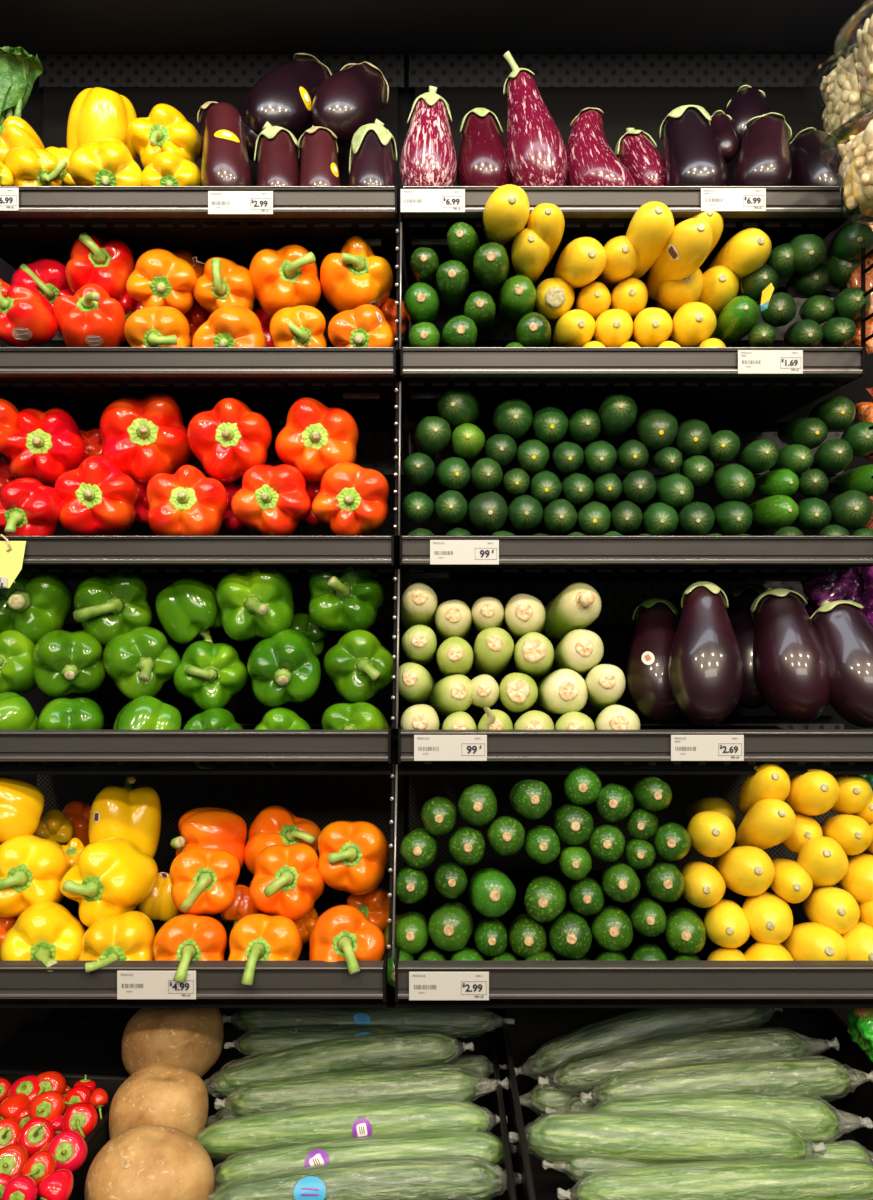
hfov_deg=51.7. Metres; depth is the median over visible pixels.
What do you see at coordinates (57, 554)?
shelf
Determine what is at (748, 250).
squash
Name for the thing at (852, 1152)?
cucumber
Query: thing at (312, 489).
bell pepper
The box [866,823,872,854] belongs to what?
squash
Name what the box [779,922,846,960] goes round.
squash
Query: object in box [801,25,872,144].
tub
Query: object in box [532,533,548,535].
cucumber
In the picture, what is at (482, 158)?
eggplant
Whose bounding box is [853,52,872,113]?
bag
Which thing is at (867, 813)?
squash
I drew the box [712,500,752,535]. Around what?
cucumber
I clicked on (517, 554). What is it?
shelf
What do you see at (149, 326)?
bell pepper
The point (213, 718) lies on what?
bell pepper
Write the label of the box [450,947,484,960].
zucchini
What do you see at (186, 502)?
bell pepper
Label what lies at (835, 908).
squash
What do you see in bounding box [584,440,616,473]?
cucumber
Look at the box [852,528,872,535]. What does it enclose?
cucumber
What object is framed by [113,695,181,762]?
bell pepper
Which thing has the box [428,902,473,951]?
zucchini
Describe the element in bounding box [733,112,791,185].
eggplant
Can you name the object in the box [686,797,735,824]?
squash
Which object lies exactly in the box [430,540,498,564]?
price label
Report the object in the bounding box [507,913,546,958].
zucchini
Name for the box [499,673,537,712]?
squash
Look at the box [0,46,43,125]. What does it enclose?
bunch
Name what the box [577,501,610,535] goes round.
cucumber
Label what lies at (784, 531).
cucumber
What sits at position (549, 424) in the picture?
cucumber
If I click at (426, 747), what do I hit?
price label
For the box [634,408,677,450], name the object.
cucumber
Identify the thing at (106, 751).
shelf
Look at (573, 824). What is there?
zucchini
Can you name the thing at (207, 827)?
bell pepper
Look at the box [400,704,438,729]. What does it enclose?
zucchini
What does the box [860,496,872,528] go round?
bag
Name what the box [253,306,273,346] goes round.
bell pepper
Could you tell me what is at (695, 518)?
cucumber
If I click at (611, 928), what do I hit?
zucchini
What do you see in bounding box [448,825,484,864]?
zucchini
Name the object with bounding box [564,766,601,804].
zucchini
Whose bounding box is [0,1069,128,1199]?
tray
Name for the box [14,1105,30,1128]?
pepper
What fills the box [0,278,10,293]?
bell pepper
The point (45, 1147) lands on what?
pepper
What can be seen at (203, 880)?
bell pepper
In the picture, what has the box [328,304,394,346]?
bell pepper
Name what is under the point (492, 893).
zucchini
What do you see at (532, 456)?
cucumber
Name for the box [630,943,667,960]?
zucchini
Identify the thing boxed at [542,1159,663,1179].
cucumber
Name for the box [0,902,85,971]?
bell pepper
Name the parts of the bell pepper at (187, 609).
stem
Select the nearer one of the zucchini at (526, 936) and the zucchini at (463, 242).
the zucchini at (526, 936)
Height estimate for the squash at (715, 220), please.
0.056 m
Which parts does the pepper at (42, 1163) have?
stem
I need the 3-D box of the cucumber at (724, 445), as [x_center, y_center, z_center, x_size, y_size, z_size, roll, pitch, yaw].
[0.405,-0.213,1.264,0.044,0.050,0.151,0,0,20]
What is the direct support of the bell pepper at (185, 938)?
on the shelf at (302, 983)
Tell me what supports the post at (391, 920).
on the shelf at (302, 983)
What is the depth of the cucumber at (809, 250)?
1.20 m
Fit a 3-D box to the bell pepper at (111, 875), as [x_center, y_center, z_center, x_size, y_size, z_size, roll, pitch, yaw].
[-0.392,0.336,1.074,0.099,0.100,0.116,0,0,9]
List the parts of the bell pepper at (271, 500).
stem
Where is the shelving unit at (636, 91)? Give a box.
[0,54,872,997]
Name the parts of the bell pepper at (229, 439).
stem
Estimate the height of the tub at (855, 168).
0.117 m
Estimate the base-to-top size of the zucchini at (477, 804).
0.059 m
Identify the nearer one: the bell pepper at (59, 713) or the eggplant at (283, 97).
the bell pepper at (59, 713)
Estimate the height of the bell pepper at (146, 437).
0.125 m
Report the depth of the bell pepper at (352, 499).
1.15 m
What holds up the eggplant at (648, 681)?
on the shelf at (646, 750)
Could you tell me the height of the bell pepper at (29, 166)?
0.081 m
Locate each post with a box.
[387,757,397,959]
[391,569,399,728]
[393,382,400,537]
[395,222,401,359]
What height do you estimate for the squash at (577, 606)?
0.080 m
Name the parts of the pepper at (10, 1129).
stem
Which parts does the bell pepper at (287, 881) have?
stem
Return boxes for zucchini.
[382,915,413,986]
[395,911,428,953]
[396,865,427,903]
[398,662,435,704]
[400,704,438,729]
[400,828,437,868]
[401,583,437,629]
[401,625,436,664]
[404,282,439,324]
[409,322,439,346]
[410,247,438,287]
[417,949,446,960]
[421,797,456,835]
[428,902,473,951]
[434,862,467,898]
[436,260,469,308]
[442,315,476,346]
[447,222,479,271]
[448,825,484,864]
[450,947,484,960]
[458,784,496,825]
[464,291,495,335]
[468,868,515,916]
[473,242,508,293]
[474,917,506,956]
[487,816,524,855]
[489,951,517,960]
[498,275,535,324]
[505,342,522,346]
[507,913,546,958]
[509,779,551,819]
[516,312,550,346]
[523,825,559,863]
[523,950,557,960]
[524,876,565,921]
[548,911,591,959]
[553,804,593,844]
[558,844,591,879]
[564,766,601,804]
[569,877,604,915]
[572,956,591,960]
[589,823,625,861]
[590,905,632,950]
[593,950,627,960]
[596,783,633,821]
[601,862,639,902]
[624,837,655,869]
[627,775,671,810]
[627,808,657,839]
[629,897,665,936]
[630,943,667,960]
[641,860,684,901]
[654,822,691,860]
[664,907,705,953]
[672,953,700,960]
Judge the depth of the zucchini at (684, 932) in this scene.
1.01 m
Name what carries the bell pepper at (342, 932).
on the shelf at (302, 983)
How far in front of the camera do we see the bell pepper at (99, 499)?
1.18 m
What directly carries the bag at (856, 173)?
in the tub at (855, 168)
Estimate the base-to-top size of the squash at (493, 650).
0.077 m
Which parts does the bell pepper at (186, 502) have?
stem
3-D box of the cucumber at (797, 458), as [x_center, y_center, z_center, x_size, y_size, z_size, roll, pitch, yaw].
[0.493,-0.192,1.264,0.042,0.044,0.153,0,0,6]
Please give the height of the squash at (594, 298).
0.051 m
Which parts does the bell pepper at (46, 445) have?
stem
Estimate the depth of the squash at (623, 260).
1.21 m
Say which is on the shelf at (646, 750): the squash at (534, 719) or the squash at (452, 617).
the squash at (534, 719)
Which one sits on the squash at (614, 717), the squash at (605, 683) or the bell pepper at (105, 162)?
the squash at (605, 683)
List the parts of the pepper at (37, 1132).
stem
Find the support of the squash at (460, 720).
on the shelf at (646, 750)
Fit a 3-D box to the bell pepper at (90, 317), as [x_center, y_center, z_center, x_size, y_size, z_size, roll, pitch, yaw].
[-0.478,-0.385,1.244,0.099,0.100,0.099,0,0,13]
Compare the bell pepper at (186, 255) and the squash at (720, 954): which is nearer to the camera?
the squash at (720, 954)
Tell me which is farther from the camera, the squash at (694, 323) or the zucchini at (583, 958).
the squash at (694, 323)
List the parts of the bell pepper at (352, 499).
stem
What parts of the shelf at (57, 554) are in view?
price rail, plate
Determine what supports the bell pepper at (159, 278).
on the bell pepper at (149, 326)
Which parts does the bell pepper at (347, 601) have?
stem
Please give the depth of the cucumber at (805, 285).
1.24 m
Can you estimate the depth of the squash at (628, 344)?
1.19 m
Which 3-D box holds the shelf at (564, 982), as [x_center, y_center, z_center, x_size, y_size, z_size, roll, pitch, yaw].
[0.254,0.420,1.217,0.596,0.052,0.502,0,0,0]
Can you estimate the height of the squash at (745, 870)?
0.075 m
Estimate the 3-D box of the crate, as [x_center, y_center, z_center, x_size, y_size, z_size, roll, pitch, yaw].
[-0.132,0.595,0.960,0.410,0.108,0.487,0,0,0]
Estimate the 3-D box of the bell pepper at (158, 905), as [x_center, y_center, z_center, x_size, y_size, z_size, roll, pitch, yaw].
[-0.343,0.372,1.133,0.058,0.060,0.061,0,0,8]
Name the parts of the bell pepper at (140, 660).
stem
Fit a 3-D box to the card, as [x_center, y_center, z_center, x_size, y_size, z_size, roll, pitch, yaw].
[-0.545,-0.048,1.114,0.070,0.067,0.011,0,0,0]
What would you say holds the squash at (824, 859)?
on the squash at (835, 908)
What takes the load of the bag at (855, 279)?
hanging from the wire rack
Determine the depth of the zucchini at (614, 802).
1.05 m
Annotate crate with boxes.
[201,1008,516,1199]
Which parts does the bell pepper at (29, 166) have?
stem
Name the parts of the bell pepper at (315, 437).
stem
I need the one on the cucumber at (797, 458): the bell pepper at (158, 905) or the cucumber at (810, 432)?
the cucumber at (810, 432)
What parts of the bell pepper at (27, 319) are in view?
stem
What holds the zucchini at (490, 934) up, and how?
on the shelf at (564, 982)
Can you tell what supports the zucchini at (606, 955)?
on the shelf at (564, 982)
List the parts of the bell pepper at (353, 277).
stem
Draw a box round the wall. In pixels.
[0,0,872,56]
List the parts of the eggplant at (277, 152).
stem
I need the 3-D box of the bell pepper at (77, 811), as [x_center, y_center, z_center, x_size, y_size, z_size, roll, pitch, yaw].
[-0.504,0.319,1.270,0.064,0.069,0.067,0,0,19]
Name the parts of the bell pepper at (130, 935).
stem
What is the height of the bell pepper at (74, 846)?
0.048 m
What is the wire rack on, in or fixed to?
attached to the shelf at (600, 213)
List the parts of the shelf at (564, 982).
plate, price rail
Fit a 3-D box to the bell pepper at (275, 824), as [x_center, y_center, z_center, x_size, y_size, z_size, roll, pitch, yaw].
[-0.201,0.322,1.179,0.101,0.107,0.097,0,0,-10]
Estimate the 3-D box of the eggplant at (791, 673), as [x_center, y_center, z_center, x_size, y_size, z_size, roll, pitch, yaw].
[0.459,0.069,1.164,0.096,0.172,0.123,0,0,9]
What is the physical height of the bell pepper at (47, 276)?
0.096 m
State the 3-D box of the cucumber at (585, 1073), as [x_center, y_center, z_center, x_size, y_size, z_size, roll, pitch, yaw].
[0.294,0.539,1.053,0.353,0.073,0.048,0,0,-1]
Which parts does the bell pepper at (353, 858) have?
stem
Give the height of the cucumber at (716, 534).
0.039 m
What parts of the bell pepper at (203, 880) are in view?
stem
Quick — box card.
[0,534,25,587]
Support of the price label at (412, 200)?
attached to the shelf at (600, 213)
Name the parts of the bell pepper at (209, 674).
stem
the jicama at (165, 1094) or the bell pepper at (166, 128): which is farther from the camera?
the bell pepper at (166, 128)
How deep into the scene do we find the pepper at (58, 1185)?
0.82 m
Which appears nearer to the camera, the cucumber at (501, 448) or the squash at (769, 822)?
the squash at (769, 822)
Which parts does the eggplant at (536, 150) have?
stem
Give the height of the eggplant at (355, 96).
0.165 m
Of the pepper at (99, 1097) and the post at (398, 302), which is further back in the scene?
the post at (398, 302)
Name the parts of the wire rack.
rod, rod, rod, rod, rod, rod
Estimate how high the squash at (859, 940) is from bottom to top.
0.075 m
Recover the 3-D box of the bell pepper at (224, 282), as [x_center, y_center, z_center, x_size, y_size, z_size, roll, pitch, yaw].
[-0.297,-0.438,1.272,0.088,0.092,0.101,0,0,0]
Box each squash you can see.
[428,674,471,715]
[435,600,471,641]
[436,636,473,676]
[442,711,476,729]
[471,597,503,633]
[471,674,498,708]
[473,627,513,677]
[478,707,512,729]
[483,184,529,245]
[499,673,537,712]
[504,594,545,639]
[511,228,549,283]
[514,632,553,679]
[514,710,553,729]
[526,203,564,267]
[535,278,574,319]
[535,669,587,714]
[543,582,600,639]
[552,309,595,346]
[553,237,606,288]
[554,629,603,674]
[555,711,594,729]
[575,282,610,320]
[583,341,604,346]
[585,664,625,709]
[593,309,632,346]
[594,705,639,729]
[597,235,639,287]
[610,277,647,317]
[620,341,639,346]
[626,201,673,278]
[632,307,672,346]
[645,218,712,299]
[655,268,702,313]
[658,341,680,346]
[669,302,716,346]
[680,861,725,907]
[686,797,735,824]
[687,811,735,857]
[689,209,722,259]
[697,265,739,316]
[699,338,725,346]
[704,899,750,948]
[706,947,745,960]
[707,228,771,279]
[711,846,774,895]
[735,798,796,849]
[737,763,790,815]
[742,891,792,943]
[744,942,793,960]
[770,858,812,903]
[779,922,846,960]
[781,814,822,853]
[784,769,839,815]
[797,836,848,890]
[802,887,859,934]
[819,814,872,854]
[829,775,872,814]
[837,854,872,903]
[841,921,872,960]
[852,799,872,824]
[857,901,872,926]
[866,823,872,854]
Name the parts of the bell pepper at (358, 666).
stem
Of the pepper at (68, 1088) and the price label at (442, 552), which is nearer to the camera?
the pepper at (68, 1088)
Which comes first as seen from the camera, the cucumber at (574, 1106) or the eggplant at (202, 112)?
the cucumber at (574, 1106)
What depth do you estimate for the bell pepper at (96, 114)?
1.29 m
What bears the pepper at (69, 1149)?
in the tray at (99, 1136)
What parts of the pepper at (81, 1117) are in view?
stem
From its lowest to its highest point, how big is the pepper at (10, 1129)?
0.042 m
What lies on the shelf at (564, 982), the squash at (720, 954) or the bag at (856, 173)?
the squash at (720, 954)
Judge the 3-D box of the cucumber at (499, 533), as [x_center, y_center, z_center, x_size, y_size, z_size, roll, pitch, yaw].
[0.089,-0.070,1.214,0.042,0.042,0.151,0,0,3]
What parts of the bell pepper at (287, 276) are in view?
stem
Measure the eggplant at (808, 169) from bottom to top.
0.156 m
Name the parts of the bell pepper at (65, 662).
stem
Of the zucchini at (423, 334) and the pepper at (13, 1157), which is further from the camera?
the zucchini at (423, 334)
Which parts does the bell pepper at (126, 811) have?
stem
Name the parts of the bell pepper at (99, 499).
stem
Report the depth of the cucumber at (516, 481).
1.18 m
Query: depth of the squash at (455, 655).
1.14 m
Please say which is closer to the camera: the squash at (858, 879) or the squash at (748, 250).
the squash at (858, 879)
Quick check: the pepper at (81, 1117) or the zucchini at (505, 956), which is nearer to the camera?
the pepper at (81, 1117)
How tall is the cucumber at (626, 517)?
0.049 m
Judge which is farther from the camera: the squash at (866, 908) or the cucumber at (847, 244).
the cucumber at (847, 244)
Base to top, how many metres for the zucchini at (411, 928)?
0.069 m
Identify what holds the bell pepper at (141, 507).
on the shelf at (57, 554)
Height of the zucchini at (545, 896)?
0.066 m
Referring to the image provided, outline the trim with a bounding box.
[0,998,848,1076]
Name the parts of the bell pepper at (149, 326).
stem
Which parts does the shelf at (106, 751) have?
price rail, plate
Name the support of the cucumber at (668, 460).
on the cucumber at (675, 490)
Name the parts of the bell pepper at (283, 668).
stem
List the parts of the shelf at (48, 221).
price rail, plate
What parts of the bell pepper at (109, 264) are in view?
stem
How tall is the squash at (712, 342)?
0.050 m
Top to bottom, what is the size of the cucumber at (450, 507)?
0.046 m
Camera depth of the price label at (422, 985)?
0.96 m
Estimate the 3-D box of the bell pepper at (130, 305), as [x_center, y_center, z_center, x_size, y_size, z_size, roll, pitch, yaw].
[-0.445,-0.421,1.317,0.070,0.074,0.070,0,0,-35]
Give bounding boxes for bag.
[800,567,863,616]
[835,158,872,224]
[839,221,872,354]
[847,1008,872,1061]
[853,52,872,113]
[854,388,872,461]
[858,566,872,624]
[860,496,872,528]
[865,775,872,790]
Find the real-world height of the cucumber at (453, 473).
0.052 m
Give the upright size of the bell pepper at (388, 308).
0.060 m
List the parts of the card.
lettering panel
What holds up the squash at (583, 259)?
on the squash at (594, 298)
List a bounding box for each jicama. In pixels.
[85,1124,214,1199]
[109,1063,207,1139]
[121,1008,223,1077]
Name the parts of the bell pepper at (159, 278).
stem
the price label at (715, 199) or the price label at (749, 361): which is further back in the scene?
the price label at (715, 199)
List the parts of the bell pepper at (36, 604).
stem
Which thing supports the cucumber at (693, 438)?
on the cucumber at (698, 469)
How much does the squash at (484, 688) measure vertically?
0.058 m
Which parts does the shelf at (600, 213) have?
plate, price rail, plate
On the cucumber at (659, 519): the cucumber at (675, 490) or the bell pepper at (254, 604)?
the cucumber at (675, 490)
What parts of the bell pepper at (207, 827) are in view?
stem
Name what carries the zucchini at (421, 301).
on the zucchini at (423, 334)
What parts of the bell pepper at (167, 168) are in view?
stem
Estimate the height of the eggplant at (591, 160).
0.173 m
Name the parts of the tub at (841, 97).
lid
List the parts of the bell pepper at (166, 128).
stem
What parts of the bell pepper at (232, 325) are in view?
stem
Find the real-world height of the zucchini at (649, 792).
0.051 m
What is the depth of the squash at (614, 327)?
1.22 m
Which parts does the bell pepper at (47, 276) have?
stem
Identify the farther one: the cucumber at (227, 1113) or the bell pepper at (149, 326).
the bell pepper at (149, 326)
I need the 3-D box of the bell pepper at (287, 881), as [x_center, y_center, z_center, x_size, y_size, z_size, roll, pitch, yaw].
[-0.179,0.338,1.079,0.089,0.092,0.092,0,0,-8]
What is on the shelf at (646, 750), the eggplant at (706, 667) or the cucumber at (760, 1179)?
the eggplant at (706, 667)
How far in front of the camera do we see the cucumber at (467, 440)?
1.20 m
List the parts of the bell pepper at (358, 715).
stem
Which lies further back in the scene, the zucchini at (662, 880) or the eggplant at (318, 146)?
the eggplant at (318, 146)
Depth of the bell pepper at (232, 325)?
1.19 m
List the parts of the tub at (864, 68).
lid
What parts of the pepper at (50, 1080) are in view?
stem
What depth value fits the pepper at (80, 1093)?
1.00 m
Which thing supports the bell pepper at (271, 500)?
on the shelf at (57, 554)
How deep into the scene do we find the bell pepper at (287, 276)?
1.24 m
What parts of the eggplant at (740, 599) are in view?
stem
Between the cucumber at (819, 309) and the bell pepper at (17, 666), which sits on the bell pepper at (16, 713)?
the bell pepper at (17, 666)
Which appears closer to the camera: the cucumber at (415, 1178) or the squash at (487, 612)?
the cucumber at (415, 1178)
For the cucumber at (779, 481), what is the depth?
1.20 m
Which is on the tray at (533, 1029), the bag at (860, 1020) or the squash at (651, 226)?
the bag at (860, 1020)
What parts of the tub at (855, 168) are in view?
lid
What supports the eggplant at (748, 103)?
on the eggplant at (764, 158)
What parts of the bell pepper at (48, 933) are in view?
stem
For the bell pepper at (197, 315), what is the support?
on the shelf at (82, 382)
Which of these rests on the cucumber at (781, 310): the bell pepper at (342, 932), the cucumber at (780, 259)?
the cucumber at (780, 259)
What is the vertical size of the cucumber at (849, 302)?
0.052 m
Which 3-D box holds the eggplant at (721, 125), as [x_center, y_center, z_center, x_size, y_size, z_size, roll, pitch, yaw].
[0.413,-0.674,1.309,0.043,0.102,0.091,0,0,7]
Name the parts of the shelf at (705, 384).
plate, price rail, plate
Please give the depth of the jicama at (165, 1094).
0.96 m
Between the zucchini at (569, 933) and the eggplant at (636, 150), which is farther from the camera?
the eggplant at (636, 150)
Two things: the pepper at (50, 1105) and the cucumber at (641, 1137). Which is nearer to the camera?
the cucumber at (641, 1137)
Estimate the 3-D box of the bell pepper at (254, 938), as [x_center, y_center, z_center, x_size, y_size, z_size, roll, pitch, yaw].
[-0.195,0.401,1.009,0.082,0.087,0.114,0,0,1]
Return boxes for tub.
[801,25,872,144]
[819,103,872,224]
[834,0,872,113]
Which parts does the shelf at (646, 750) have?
plate, price rail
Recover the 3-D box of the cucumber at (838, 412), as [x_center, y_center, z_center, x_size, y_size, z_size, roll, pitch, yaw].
[0.556,-0.259,1.271,0.047,0.055,0.150,0,0,13]
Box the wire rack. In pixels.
[860,213,872,477]
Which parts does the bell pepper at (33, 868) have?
stem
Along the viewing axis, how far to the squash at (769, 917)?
1.02 m
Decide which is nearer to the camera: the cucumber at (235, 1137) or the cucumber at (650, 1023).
the cucumber at (235, 1137)
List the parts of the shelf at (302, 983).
price rail, plate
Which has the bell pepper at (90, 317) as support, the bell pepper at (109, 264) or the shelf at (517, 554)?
the bell pepper at (109, 264)
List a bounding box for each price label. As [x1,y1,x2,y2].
[0,188,18,210]
[117,971,195,998]
[208,191,272,213]
[401,189,464,211]
[409,972,488,999]
[414,735,486,760]
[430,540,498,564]
[671,735,743,760]
[701,188,765,210]
[738,350,802,373]
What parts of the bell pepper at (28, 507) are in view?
stem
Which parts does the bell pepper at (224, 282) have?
stem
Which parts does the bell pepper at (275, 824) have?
stem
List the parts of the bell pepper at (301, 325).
stem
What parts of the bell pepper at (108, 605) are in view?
stem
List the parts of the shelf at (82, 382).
price rail, plate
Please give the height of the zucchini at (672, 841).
0.062 m
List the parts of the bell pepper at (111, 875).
stem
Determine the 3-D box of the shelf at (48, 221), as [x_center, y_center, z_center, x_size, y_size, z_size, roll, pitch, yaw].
[-0.354,-0.523,1.329,0.603,0.052,0.278,0,0,0]
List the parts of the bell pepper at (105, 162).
stem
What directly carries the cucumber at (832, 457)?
on the cucumber at (813, 482)
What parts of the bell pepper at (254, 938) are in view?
stem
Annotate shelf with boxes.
[0,185,404,284]
[0,346,403,421]
[0,535,403,577]
[0,725,399,774]
[0,871,399,1007]
[395,871,872,1007]
[398,726,872,774]
[400,535,872,577]
[401,185,853,284]
[401,346,864,421]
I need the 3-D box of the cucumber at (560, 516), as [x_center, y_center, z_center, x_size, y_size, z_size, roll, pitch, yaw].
[0.170,-0.113,1.241,0.048,0.048,0.153,0,0,7]
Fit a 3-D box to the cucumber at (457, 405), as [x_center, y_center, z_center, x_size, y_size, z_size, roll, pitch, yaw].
[0.037,-0.267,1.270,0.055,0.058,0.151,0,0,13]
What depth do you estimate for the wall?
1.41 m
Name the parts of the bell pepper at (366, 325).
stem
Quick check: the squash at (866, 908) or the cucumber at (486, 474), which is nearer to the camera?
the squash at (866, 908)
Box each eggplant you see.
[197,101,217,159]
[201,102,251,185]
[238,94,257,162]
[245,53,331,140]
[254,121,299,185]
[298,126,339,185]
[312,61,388,149]
[348,119,396,185]
[400,86,456,185]
[456,108,512,185]
[503,51,567,185]
[565,107,635,185]
[614,128,666,185]
[626,597,681,721]
[660,105,727,185]
[668,581,743,725]
[710,110,738,163]
[724,85,768,153]
[727,577,766,708]
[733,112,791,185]
[750,588,829,722]
[789,127,843,185]
[810,600,872,729]
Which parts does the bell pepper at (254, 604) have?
stem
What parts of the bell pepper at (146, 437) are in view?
stem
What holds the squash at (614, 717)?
on the shelf at (646, 750)
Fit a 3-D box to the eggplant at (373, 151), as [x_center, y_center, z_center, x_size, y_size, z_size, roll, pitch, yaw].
[-0.089,-0.601,1.248,0.068,0.152,0.091,0,0,2]
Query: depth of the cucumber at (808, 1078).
0.99 m
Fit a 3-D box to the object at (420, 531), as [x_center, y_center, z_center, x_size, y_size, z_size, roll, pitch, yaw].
[-0.021,-0.073,1.212,0.042,0.042,0.151,0,0,-2]
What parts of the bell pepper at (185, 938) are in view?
stem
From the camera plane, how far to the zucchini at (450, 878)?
1.01 m
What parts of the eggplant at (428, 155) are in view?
stem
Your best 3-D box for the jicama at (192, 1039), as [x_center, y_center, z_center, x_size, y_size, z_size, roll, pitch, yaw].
[-0.322,0.536,1.097,0.114,0.097,0.118,0,0,21]
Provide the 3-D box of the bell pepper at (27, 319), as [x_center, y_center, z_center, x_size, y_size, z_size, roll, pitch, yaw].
[-0.557,-0.381,1.211,0.083,0.083,0.085,0,0,19]
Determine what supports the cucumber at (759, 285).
on the cucumber at (781, 310)
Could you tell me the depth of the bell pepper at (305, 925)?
1.10 m
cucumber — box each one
[197,1101,507,1157]
[209,1158,520,1199]
[214,1032,473,1096]
[214,1068,508,1116]
[216,1107,239,1122]
[216,1132,515,1187]
[222,1006,513,1035]
[224,1025,396,1056]
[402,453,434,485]
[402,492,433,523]
[406,1057,505,1080]
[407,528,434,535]
[415,416,451,456]
[434,490,467,523]
[435,457,469,489]
[437,385,480,426]
[445,528,471,535]
[451,423,484,461]
[467,491,507,531]
[470,458,502,490]
[484,434,516,466]
[491,531,514,535]
[492,398,532,438]
[503,468,529,494]
[508,495,542,529]
[509,1112,826,1164]
[514,1008,782,1075]
[516,439,548,472]
[530,470,561,502]
[531,1084,596,1114]
[532,406,568,442]
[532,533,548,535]
[538,1030,838,1092]
[542,499,577,533]
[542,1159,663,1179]
[545,1098,600,1115]
[552,441,583,472]
[557,1160,872,1199]
[561,473,593,504]
[565,409,600,442]
[567,532,585,535]
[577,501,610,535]
[580,1059,872,1103]
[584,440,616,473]
[593,473,622,501]
[593,1093,872,1143]
[597,393,637,440]
[602,531,621,535]
[611,501,642,532]
[617,440,648,470]
[622,470,655,503]
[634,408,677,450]
[642,502,678,535]
[651,447,681,473]
[654,473,693,507]
[674,419,711,455]
[678,502,714,535]
[680,455,713,485]
[706,533,721,535]
[708,430,739,461]
[709,463,754,499]
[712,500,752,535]
[713,296,759,346]
[735,439,777,473]
[736,263,779,310]
[748,323,775,346]
[748,495,798,527]
[752,469,798,496]
[761,292,795,326]
[766,243,795,281]
[769,444,813,474]
[773,527,803,535]
[777,417,827,448]
[783,319,822,346]
[786,263,829,298]
[788,234,826,272]
[795,497,831,529]
[798,469,828,497]
[799,295,834,324]
[804,1144,868,1163]
[809,396,855,430]
[810,439,852,475]
[817,525,849,535]
[820,317,856,346]
[825,256,860,291]
[827,222,872,261]
[828,464,872,496]
[828,490,872,529]
[829,287,870,321]
[840,422,872,456]
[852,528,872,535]
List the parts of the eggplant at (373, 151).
stem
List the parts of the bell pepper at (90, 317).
stem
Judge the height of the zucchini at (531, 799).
0.062 m
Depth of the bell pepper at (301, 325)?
1.19 m
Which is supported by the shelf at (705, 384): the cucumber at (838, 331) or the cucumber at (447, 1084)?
the cucumber at (838, 331)
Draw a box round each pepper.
[0,116,44,163]
[0,161,13,185]
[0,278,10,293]
[0,282,57,346]
[0,398,18,452]
[0,453,15,487]
[0,477,63,535]
[0,568,72,643]
[0,630,36,693]
[0,692,37,729]
[0,775,44,844]
[0,835,69,917]
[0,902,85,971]
[0,917,16,947]
[0,1078,10,1102]
[0,1093,29,1119]
[0,1118,20,1148]
[0,1144,28,1177]
[0,1173,12,1199]
[2,408,89,487]
[2,1175,37,1199]
[3,146,67,185]
[7,1075,40,1103]
[11,258,73,306]
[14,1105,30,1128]
[17,1116,55,1157]
[22,1150,55,1185]
[29,1090,65,1120]
[33,630,105,697]
[33,809,73,843]
[37,1071,66,1095]
[38,698,103,762]
[38,1169,73,1199]
[40,1142,50,1150]
[45,146,75,185]
[47,1130,87,1172]
[51,1115,63,1134]
[53,283,125,346]
[54,456,137,535]
[60,800,91,845]
[60,837,157,926]
[61,838,84,868]
[62,1102,97,1137]
[64,1086,70,1096]
[65,232,134,299]
[65,1085,92,1111]
[67,87,137,161]
[68,138,141,185]
[73,569,152,645]
[73,1075,95,1091]
[78,911,154,972]
[79,428,102,455]
[88,775,160,857]
[90,1088,107,1119]
[99,392,191,484]
[103,626,180,699]
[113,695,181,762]
[117,292,141,319]
[124,306,191,346]
[126,249,197,314]
[128,104,200,167]
[132,478,148,523]
[138,872,182,920]
[141,151,201,185]
[146,465,227,535]
[153,914,226,982]
[155,576,222,643]
[170,807,246,868]
[170,847,239,915]
[171,249,204,277]
[173,640,247,710]
[183,708,243,768]
[184,303,211,342]
[187,398,271,482]
[192,305,267,346]
[193,257,255,312]
[216,567,293,640]
[220,884,260,925]
[222,483,244,530]
[228,914,301,985]
[231,464,310,535]
[244,805,320,874]
[247,629,320,706]
[249,244,321,318]
[249,843,324,920]
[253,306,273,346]
[254,707,310,767]
[270,305,326,346]
[275,397,358,482]
[289,613,327,655]
[294,907,318,945]
[304,481,322,525]
[309,567,383,632]
[309,905,385,974]
[312,462,389,535]
[318,821,389,894]
[320,236,392,312]
[322,702,388,766]
[323,629,392,702]
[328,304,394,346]
[347,887,388,933]
[379,297,408,337]
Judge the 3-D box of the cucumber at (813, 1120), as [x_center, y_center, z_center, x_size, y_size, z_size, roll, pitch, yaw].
[0.305,0.558,0.965,0.317,0.057,0.053,0,0,2]
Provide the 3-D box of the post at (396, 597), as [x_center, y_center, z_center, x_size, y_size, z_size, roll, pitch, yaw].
[-0.050,0.058,1.131,0.009,0.193,0.113,0,0,0]
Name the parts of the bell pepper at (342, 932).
stem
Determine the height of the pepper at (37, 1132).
0.046 m
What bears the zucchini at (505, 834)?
on the zucchini at (492, 893)
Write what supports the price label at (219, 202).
attached to the shelf at (48, 221)
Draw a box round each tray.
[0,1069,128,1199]
[499,1008,872,1199]
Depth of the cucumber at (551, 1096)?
1.05 m
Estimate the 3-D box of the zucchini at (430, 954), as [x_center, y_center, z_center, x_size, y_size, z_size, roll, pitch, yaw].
[-0.006,0.431,1.066,0.039,0.072,0.165,0,0,-2]
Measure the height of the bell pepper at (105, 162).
0.102 m
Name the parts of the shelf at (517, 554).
plate, price rail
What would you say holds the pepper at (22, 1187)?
in the tray at (99, 1136)

